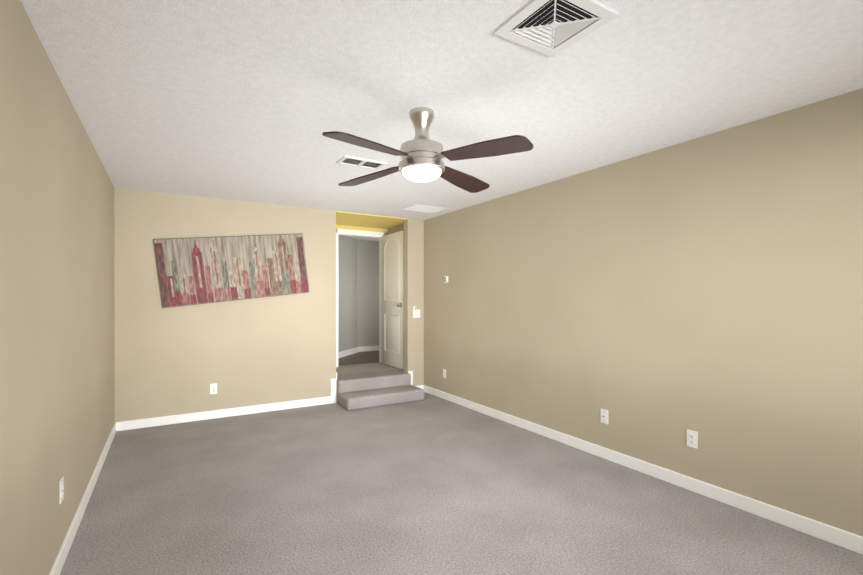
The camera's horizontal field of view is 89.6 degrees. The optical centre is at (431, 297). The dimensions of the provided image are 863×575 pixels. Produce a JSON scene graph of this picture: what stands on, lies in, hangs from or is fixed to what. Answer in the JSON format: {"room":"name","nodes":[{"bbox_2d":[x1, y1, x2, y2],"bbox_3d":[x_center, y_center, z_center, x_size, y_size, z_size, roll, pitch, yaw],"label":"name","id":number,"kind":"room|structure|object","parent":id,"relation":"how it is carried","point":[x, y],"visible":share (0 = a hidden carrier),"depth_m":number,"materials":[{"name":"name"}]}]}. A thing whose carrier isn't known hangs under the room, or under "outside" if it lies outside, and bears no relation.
{"room":"empty living room","nodes":[
{"label":"empty living room","id":0,"kind":"room"},
{"bbox_2d":[0,0,114,574],"bbox_3d":[-1.599,0.124,1.625,0.120,2.440,6.540,0,0,-31],"label":"wall","id":1,"kind":"structure","parent":0,"point":[57,386],"depth_m":1.94,"materials":[{"name":"paint"}]},
{"bbox_2d":[59,476,63,503],"bbox_3d":[-1.869,0.973,2.199,0.009,0.116,0.072,0,0,-31],"label":"electrical outlet","id":2,"kind":"object","parent":1,"relation":"attached to","point":[61,489],"visible":0.98,"depth_m":2.18,"materials":[{"name":"white plastic"}]},
{"bbox_2d":[49,422,115,574],"bbox_3d":[-1.541,1.298,1.662,0.016,0.092,6.300,0,0,-31],"label":"baseboard","id":3,"kind":"structure","parent":1,"relation":"attached to","point":[59,561],"depth_m":2.58,"materials":[{"name":"white wood"}]},
{"bbox_2d":[114,188,423,421],"bbox_3d":[-1.674,0.118,5.329,3.580,2.440,0.120,0,0,-31],"label":"wall","id":4,"kind":"structure","parent":0,"point":[178,360],"depth_m":4.87,"materials":[{"name":"paint"}]},
{"bbox_2d":[210,383,216,393],"bbox_3d":[-2.411,1.009,4.811,0.072,0.116,0.009,0,0,-31],"label":"electrical outlet","id":5,"kind":"object","parent":4,"relation":"attached to","point":[213,388],"visible":1,"depth_m":4.81,"materials":[{"name":"white plastic"}]},
{"bbox_2d":[116,396,330,430],"bbox_3d":[-2.221,1.293,4.922,2.220,0.092,0.016,0,0,-31],"label":"baseboard","id":6,"kind":"structure","parent":4,"relation":"attached to","point":[167,420],"depth_m":4.82,"materials":[{"name":"white wood"}]},
{"bbox_2d":[153,233,308,307],"bbox_3d":[-2.193,-0.335,4.920,1.540,0.720,0.041,-8,4,-31],"label":"art","id":7,"kind":"object","parent":4,"relation":"attached to","point":[198,270],"visible":1,"depth_m":4.86,"materials":[{"name":"fabric"}]},
{"bbox_2d":[331,378,335,402],"bbox_3d":[-1.243,1.183,5.511,0.074,0.310,0.018,0,0,-31],"label":"baseboard","id":8,"kind":"structure","parent":4,"relation":"attached to","point":[333,390],"depth_m":5.50,"materials":[{"name":"white wood"}]},
{"bbox_2d":[408,371,412,384],"bbox_3d":[-0.296,1.182,6.082,0.074,0.310,0.018,0,0,-31],"label":"baseboard","id":9,"kind":"structure","parent":4,"relation":"attached to","point":[410,373],"depth_m":6.08,"materials":[{"name":"white wood"}]},
{"bbox_2d":[413,306,419,317],"bbox_3d":[-0.202,0.204,6.132,0.118,0.164,0.028,0,0,-31],"label":"switch plate","id":10,"kind":"object","parent":4,"relation":"attached to","point":[416,312],"visible":1,"depth_m":6.13,"materials":[{"name":"white plastic"}]},
{"bbox_2d":[338,235,357,357],"bbox_3d":[-1.570,-0.030,7.838,0.116,2.152,0.934,0,0,14],"label":"wall","id":11,"kind":"structure","parent":0,"point":[347,295],"depth_m":7.87,"materials":[{"name":"grey paint"}]},
{"bbox_2d":[338,351,378,365],"bbox_3d":[-1.632,1.096,7.371,2.700,0.098,1.430,0,0,-31],"label":"floor","id":12,"kind":"structure","parent":0,"point":[364,357],"depth_m":7.47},
{"bbox_2d":[336,225,386,232],"bbox_3d":[-1.236,0.116,6.703,1.170,2.440,0.120,0,0,-31],"label":"wall","id":13,"kind":"structure","parent":0,"point":[360,228],"depth_m":6.72,"materials":[{"name":"paint"}]},
{"bbox_2d":[336,228,386,366],"bbox_3d":[-1.120,0.005,6.773,0.884,2.082,0.152,0,0,-31],"label":"door frame","id":14,"kind":"structure","parent":13,"relation":"attached to","point":[358,233],"depth_m":6.79,"materials":[{"name":"white wood"}]},
{"bbox_2d":[357,240,378,346],"bbox_3d":[-2.033,0.064,8.033,2.940,2.540,0.120,0,0,-31],"label":"wall","id":15,"kind":"structure","parent":0,"point":[367,293],"depth_m":8.44,"materials":[{"name":"grey paint"}]},
{"bbox_2d":[358,345,378,351],"bbox_3d":[-1.998,0.994,7.976,2.700,0.100,0.016,0,0,-31],"label":"baseboard","id":16,"kind":"structure","parent":15,"relation":"attached to","point":[367,348],"depth_m":8.44,"materials":[{"name":"white wood"}]},
{"bbox_2d":[336,362,423,409],"bbox_3d":[-0.875,1.192,6.088,1.189,0.290,1.550,0,0,-31],"label":"steps","id":17,"kind":"structure","parent":0,"point":[366,385],"depth_m":5.61,"materials":[{"name":"grey carpet"}]},
{"bbox_2d":[387,224,403,234],"bbox_3d":[-0.469,0.116,6.681,0.120,2.440,0.950,0,0,-31],"label":"wall","id":18,"kind":"structure","parent":0,"point":[395,229],"depth_m":6.71,"materials":[{"name":"paint"}]},
{"bbox_2d":[382,230,403,369],"bbox_3d":[-0.585,0.035,6.578,0.158,2.006,0.752,0,0,-31],"label":"door","id":19,"kind":"structure","parent":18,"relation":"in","point":[393,299],"depth_m":6.52,"materials":[{"name":"white wood"}]},
{"bbox_2d":[20,0,862,240],"bbox_3d":[-0.383,-1.143,3.817,4.470,0.112,9.040,0,0,-31],"label":"ceiling","id":20,"kind":"structure","parent":0,"point":[246,100],"depth_m":2.24,"materials":[{"name":"white paint"}]},
{"bbox_2d":[336,155,386,169],"bbox_3d":[-0.567,-1.093,3.531,0.360,0.012,0.200,0,0,-31],"label":"ceiling vent","id":21,"kind":"object","parent":20,"relation":"in","point":[360,162],"visible":0.98,"depth_m":3.52,"materials":[{"name":"white metal"}]},
{"bbox_2d":[400,204,448,213],"bbox_3d":[-0.091,-1.097,5.395,0.500,0.009,0.360,0,0,-31],"label":"vent panel","id":22,"kind":"object","parent":20,"relation":"attached to","point":[422,208],"visible":1,"depth_m":5.35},
{"bbox_2d":[322,107,532,192],"bbox_3d":[-0.057,-0.895,2.572,1.046,0.405,1.046,0,0,-7],"label":"fan","id":23,"kind":"object","parent":20,"relation":"hanging from","point":[421,154],"visible":1,"depth_m":2.46,"materials":[{"name":"brown wood"}]},
{"bbox_2d":[494,0,618,56],"bbox_3d":[0.488,-1.089,1.726,0.340,0.014,0.340,0,0,-31],"label":"ceiling vent","id":24,"kind":"object","parent":20,"relation":"in","point":[551,28],"visible":1,"depth_m":1.72,"materials":[{"name":"white metal"}]},
{"bbox_2d":[60,392,862,574],"bbox_3d":[-0.015,1.393,2.583,3.820,0.100,6.540,0,0,-31],"label":"floor carpet","id":25,"kind":"object","parent":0,"point":[430,484],"visible":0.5,"depth_m":2.75,"materials":[{"name":"grey carpet"}]},
{"bbox_2d":[424,88,862,536],"bbox_3d":[1.569,0.121,3.537,0.120,2.440,6.540,0,0,-31],"label":"wall","id":26,"kind":"structure","parent":0,"point":[656,304],"depth_m":3.02,"materials":[{"name":"paint"}]},
{"bbox_2d":[443,276,447,282],"bbox_3d":[0.181,-0.237,5.689,0.030,0.085,0.100,0,0,-31],"label":"thermostat","id":27,"kind":"object","parent":26,"relation":"attached to","point":[445,279],"visible":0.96,"depth_m":5.67,"materials":[{"name":"white plastic"}]},
{"bbox_2d":[601,409,607,423],"bbox_3d":[1.437,0.991,3.623,0.018,0.116,0.072,0,0,-31],"label":"outlet","id":28,"kind":"object","parent":26,"relation":"attached to","point":[604,415],"visible":1,"depth_m":3.62,"materials":[{"name":"white plastic"}]},
{"bbox_2d":[423,385,862,554],"bbox_3d":[1.510,1.295,3.504,0.016,0.092,6.300,0,0,-31],"label":"baseboard","id":29,"kind":"structure","parent":26,"relation":"attached to","point":[831,534],"depth_m":3.01,"materials":[{"name":"white wood"}]},
{"bbox_2d":[687,429,697,448],"bbox_3d":[1.808,0.982,3.017,0.009,0.116,0.072,0,0,-31],"label":"electrical outlet","id":30,"kind":"object","parent":26,"relation":"attached to","point":[692,439],"visible":1,"depth_m":3.01,"materials":[{"name":"white plastic"}]}
]}

